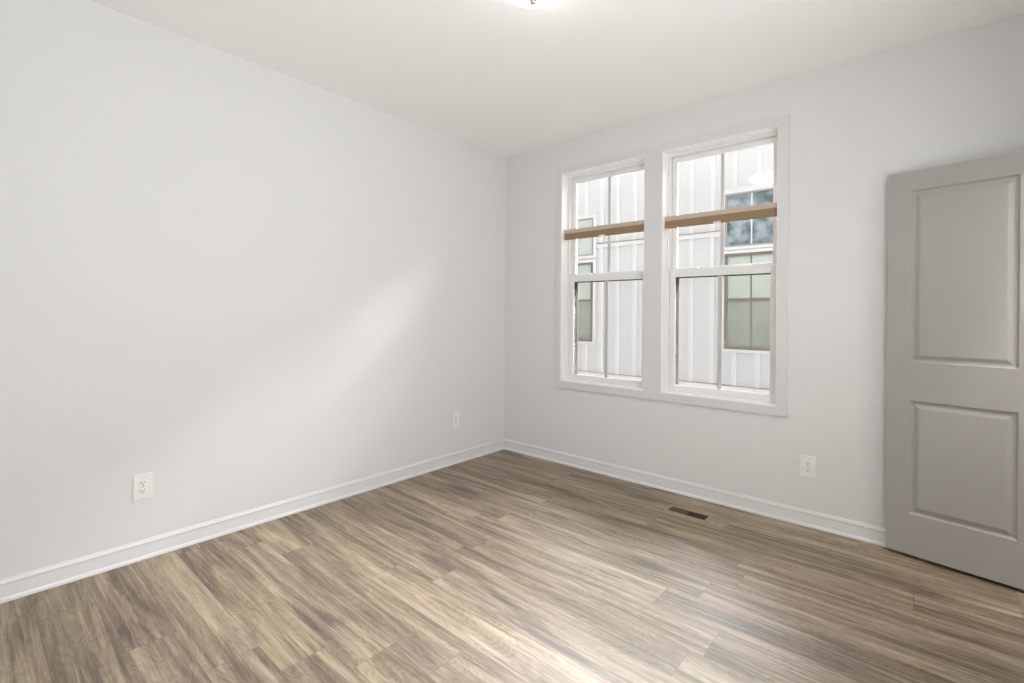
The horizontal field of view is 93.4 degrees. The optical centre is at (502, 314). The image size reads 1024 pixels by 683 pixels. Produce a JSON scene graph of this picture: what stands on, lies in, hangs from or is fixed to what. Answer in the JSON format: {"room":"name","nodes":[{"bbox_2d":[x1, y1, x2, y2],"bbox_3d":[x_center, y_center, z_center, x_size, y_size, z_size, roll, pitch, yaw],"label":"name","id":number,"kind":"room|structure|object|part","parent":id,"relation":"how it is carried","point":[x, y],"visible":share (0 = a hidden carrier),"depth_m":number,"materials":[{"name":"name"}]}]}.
{"room":"empty bedroom","nodes":[
{"label":"empty bedroom","id":0,"kind":"room"},
{"bbox_2d":[0,0,505,579],"bbox_3d":[-1.232,-0.117,3.241,0.150,2.740,3.920,0,0,42],"label":"wall","id":1,"kind":"structure","parent":0,"point":[238,283],"depth_m":2.67,"materials":[{"name":"paint"}]},
{"bbox_2d":[133,472,151,501],"bbox_3d":[-1.831,0.877,2.455,0.011,0.130,0.081,0,0,42],"label":"electrical outlet","id":2,"kind":"object","parent":1,"relation":"attached to","point":[142,483],"visible":1,"depth_m":2.45,"materials":[{"name":"white plastic"}]},
{"bbox_2d":[139,480,146,485],"bbox_3d":[-1.828,0.858,2.453,0.002,0.028,0.034,0,0,42],"label":"receptacle","id":3,"kind":"object","parent":2,"relation":"attached to","point":[141,482],"depth_m":2.45,"materials":[{"name":"grey plastic"}]},
{"bbox_2d":[139,488,146,493],"bbox_3d":[-1.828,0.897,2.453,0.002,0.028,0.034,0,0,42],"label":"receptacle","id":4,"kind":"object","parent":2,"relation":"attached to","point":[141,490],"depth_m":2.45,"materials":[{"name":"grey plastic"}]},
{"bbox_2d":[0,438,503,603],"bbox_3d":[-1.181,1.204,3.185,0.016,0.099,3.620,0,0,42],"label":"baseboard","id":5,"kind":"structure","parent":1,"relation":"attached to","point":[45,578],"depth_m":2.67,"materials":[{"name":"white paint"}]},
{"bbox_2d":[452,412,458,427],"bbox_3d":[-0.393,0.889,4.073,0.011,0.130,0.081,0,0,42],"label":"electrical outlet","id":6,"kind":"object","parent":1,"relation":"attached to","point":[455,416],"visible":1,"depth_m":4.07,"materials":[{"name":"white plastic"}]},
{"bbox_2d":[0,449,1023,682],"bbox_3d":[0.362,1.327,1.812,4.450,0.120,3.920,0,0,42],"label":"floor","id":7,"kind":"structure","parent":0,"point":[502,566],"depth_m":2.11,"materials":[{"name":"wood"}]},
{"bbox_2d":[662,504,713,522],"bbox_3d":[1.190,1.272,3.087,0.280,0.004,0.140,0,0,42],"label":"floor vent","id":8,"kind":"object","parent":7,"relation":"in","point":[695,515],"visible":1,"depth_m":3.08,"materials":[{"name":"beige metal"}]},
{"bbox_2d":[89,0,1023,157],"bbox_3d":[0.387,-1.573,1.812,4.450,0.200,3.920,0,0,42],"label":"ceiling","id":9,"kind":"structure","parent":0,"point":[506,79],"depth_m":2.64,"materials":[{"name":"white paint"}]},
{"bbox_2d":[508,0,555,7],"bbox_3d":[0.132,-1.398,2.055,0.308,0.154,0.308,0,0,42],"label":"ceiling light","id":10,"kind":"object","parent":9,"relation":"attached to","point":[522,3],"visible":1,"depth_m":2.12,"materials":[{"name":"white glass"}]},
{"bbox_2d":[504,14,1023,527],"bbox_3d":[1.683,-0.092,3.171,4.300,2.740,0.150,0,0,42],"label":"wall","id":11,"kind":"structure","parent":0,"point":[958,97],"depth_m":2.89,"materials":[{"name":"paint"}]},
{"bbox_2d":[560,155,644,390],"bbox_3d":[0.841,-0.313,3.923,0.750,1.764,0.180,0,0,42],"label":"window","id":12,"kind":"structure","parent":11,"relation":"in","point":[570,279],"depth_m":4.11,"materials":[{"name":"white wood"}]},
{"bbox_3d":[0.850,0.108,3.937,0.706,0.884,0.018,0,0,42],"label":"sash","id":13,"kind":"part","parent":12,"relation":"part of","materials":[{"name":"white plastic"}]},
{"bbox_3d":[0.883,-0.731,3.966,0.706,0.878,0.024,0,0,42],"label":"sash","id":14,"kind":"part","parent":12,"relation":"part of","materials":[{"name":"white plastic"}]},
{"bbox_3d":[0.887,0.118,3.980,0.698,0.852,0.008,0,0,42],"label":"screen frame","id":15,"kind":"part","parent":12,"relation":"part of","materials":[{"name":"brown metal"}]},
{"bbox_2d":[554,113,789,416],"bbox_3d":[1.171,-0.310,3.628,1.751,1.878,0.182,0,0,42],"label":"window","id":16,"kind":"structure","parent":11,"relation":"in","point":[670,274],"depth_m":3.51,"materials":[{"name":"white"}]},
{"bbox_2d":[564,220,643,239],"bbox_3d":[0.814,-0.677,3.889,0.744,0.086,0.050,0,0,42],"label":"window shade","id":17,"kind":"object","parent":16,"relation":"attached to","point":[632,226],"visible":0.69,"depth_m":3.86,"materials":[{"name":"beige wood"}]},
{"bbox_3d":[0.818,-0.642,3.893,0.734,0.011,0.035,0,0,42],"label":"rail","id":18,"kind":"part","parent":17,"relation":"part of","materials":[{"name":"brown wood"}]},
{"bbox_2d":[664,202,776,228],"bbox_3d":[1.475,-0.671,3.301,0.744,0.086,0.050,0,0,42],"label":"window shade","id":19,"kind":"object","parent":16,"relation":"attached to","point":[769,209],"visible":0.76,"depth_m":3.27,"materials":[{"name":"beige wood"}]},
{"bbox_3d":[1.479,-0.697,3.305,0.734,0.035,0.036,0,0,42],"label":"rail","id":20,"kind":"part","parent":19,"relation":"part of","materials":[{"name":"beige wood"}]},
{"bbox_3d":[1.479,-0.636,3.305,0.734,0.011,0.035,0,0,42],"label":"rail","id":21,"kind":"part","parent":19,"relation":"part of","materials":[{"name":"brown wood"}]},
{"bbox_3d":[1.549,0.124,3.392,0.698,0.852,0.008,0,0,42],"label":"screen frame","id":22,"kind":"part","parent":16,"relation":"part of","materials":[{"name":"brown metal"}]},
{"bbox_3d":[1.511,0.114,3.349,0.706,0.884,0.018,0,0,42],"label":"sash","id":23,"kind":"part","parent":16,"relation":"part of","materials":[{"name":"white plastic"}]},
{"bbox_3d":[1.544,-0.725,3.378,0.706,0.878,0.024,0,0,42],"label":"sash","id":24,"kind":"part","parent":16,"relation":"part of","materials":[{"name":"white plastic"}]},
{"bbox_2d":[504,438,885,546],"bbox_3d":[1.295,1.226,3.395,3.440,0.099,0.016,0,0,42],"label":"baseboard","id":25,"kind":"structure","parent":11,"relation":"attached to","point":[868,533],"depth_m":3.25,"materials":[{"name":"white paint"}]},
{"bbox_2d":[800,455,815,478],"bbox_3d":[1.847,0.918,2.911,0.081,0.130,0.011,0,0,42],"label":"electrical outlet","id":26,"kind":"object","parent":11,"relation":"attached to","point":[807,463],"visible":1,"depth_m":2.91,"materials":[{"name":"white plastic"}]},
{"bbox_3d":[1.440,-0.094,0.866,0.120,2.740,3.620,0,0,42],"label":"wall","id":27,"kind":"structure","parent":0,"visible":0},
{"bbox_2d":[885,151,1023,589],"bbox_3d":[2.289,0.255,2.390,0.036,2.020,0.604,0,0,-38],"label":"door","id":28,"kind":"structure","parent":27,"relation":"in","point":[955,414],"depth_m":2.39,"materials":[{"name":"grey paint"}]},
{"bbox_3d":[2.269,0.751,2.389,0.012,0.596,0.396,0,0,-38],"label":"panel","id":29,"kind":"part","parent":28,"relation":"part of","materials":[{"name":"grey paint"}]},
{"bbox_3d":[2.277,-0.200,2.389,0.012,0.904,0.396,0,0,-38],"label":"panel","id":30,"kind":"part","parent":28,"relation":"part of","materials":[{"name":"grey paint"}]},
{"label":"outside","id":31,"kind":"structure","parent":0,"visible":0},
{"bbox_3d":[5.501,4.511,7.737,64.000,0.200,11.900,0,0,42],"label":"ground","id":32,"kind":"structure","parent":31,"visible":0},
{"bbox_2d":[577,144,773,393],"bbox_3d":[4.996,0.557,10.142,60.200,7.700,7.220,0,0,42],"label":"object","id":33,"kind":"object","parent":32,"relation":"on","point":[748,181],"visible":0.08,"depth_m":7.29,"materials":[{"name":"white"}]},
{"bbox_3d":[1.342,-0.569,8.722,0.620,0.639,0.006,0,0,42],"label":"pane","id":34,"kind":"part","parent":33,"relation":"part of","materials":[{"name":"glass"}]},
{"bbox_3d":[1.336,0.097,8.722,0.620,0.694,0.006,0,0,42],"label":"pane","id":35,"kind":"part","parent":33,"relation":"part of","materials":[{"name":"grey glass"}]},
{"bbox_3d":[1.349,-1.376,8.722,0.654,0.623,0.006,0,0,42],"label":"glass pane","id":36,"kind":"part","parent":33,"relation":"part of","materials":[{"name":"glass"}]},
{"bbox_3d":[1.334,-0.225,8.716,0.820,1.490,0.029,0,0,42],"label":"window casing","id":37,"kind":"part","parent":33,"relation":"part of","materials":[{"name":"white"}]},
{"bbox_3d":[1.339,-1.397,8.711,0.840,0.795,0.043,0,0,42],"label":"window casing","id":38,"kind":"part","parent":33,"relation":"part of","materials":[{"name":"white"}]},
{"bbox_3d":[3.508,-1.377,6.783,0.840,0.897,0.043,0,0,42],"label":"window casing","id":39,"kind":"part","parent":33,"relation":"part of","materials":[{"name":"white"}]},
{"bbox_3d":[3.503,-0.188,6.788,0.820,1.467,0.029,0,0,42],"label":"window casing","id":40,"kind":"part","parent":33,"relation":"part of","materials":[{"name":"white"}]},
{"bbox_3d":[3.505,0.129,6.794,0.620,0.682,0.006,0,0,42],"label":"pane","id":41,"kind":"part","parent":33,"relation":"part of","materials":[{"name":"grey glass"}]},
{"bbox_3d":[3.518,-1.356,6.794,0.654,0.725,0.006,0,0,42],"label":"glass pane","id":42,"kind":"part","parent":33,"relation":"part of","materials":[{"name":"glass"}]},
{"bbox_3d":[3.511,-0.526,6.794,0.620,0.628,0.006,0,0,42],"label":"pane","id":43,"kind":"part","parent":33,"relation":"part of","materials":[{"name":"glass"}]}
]}

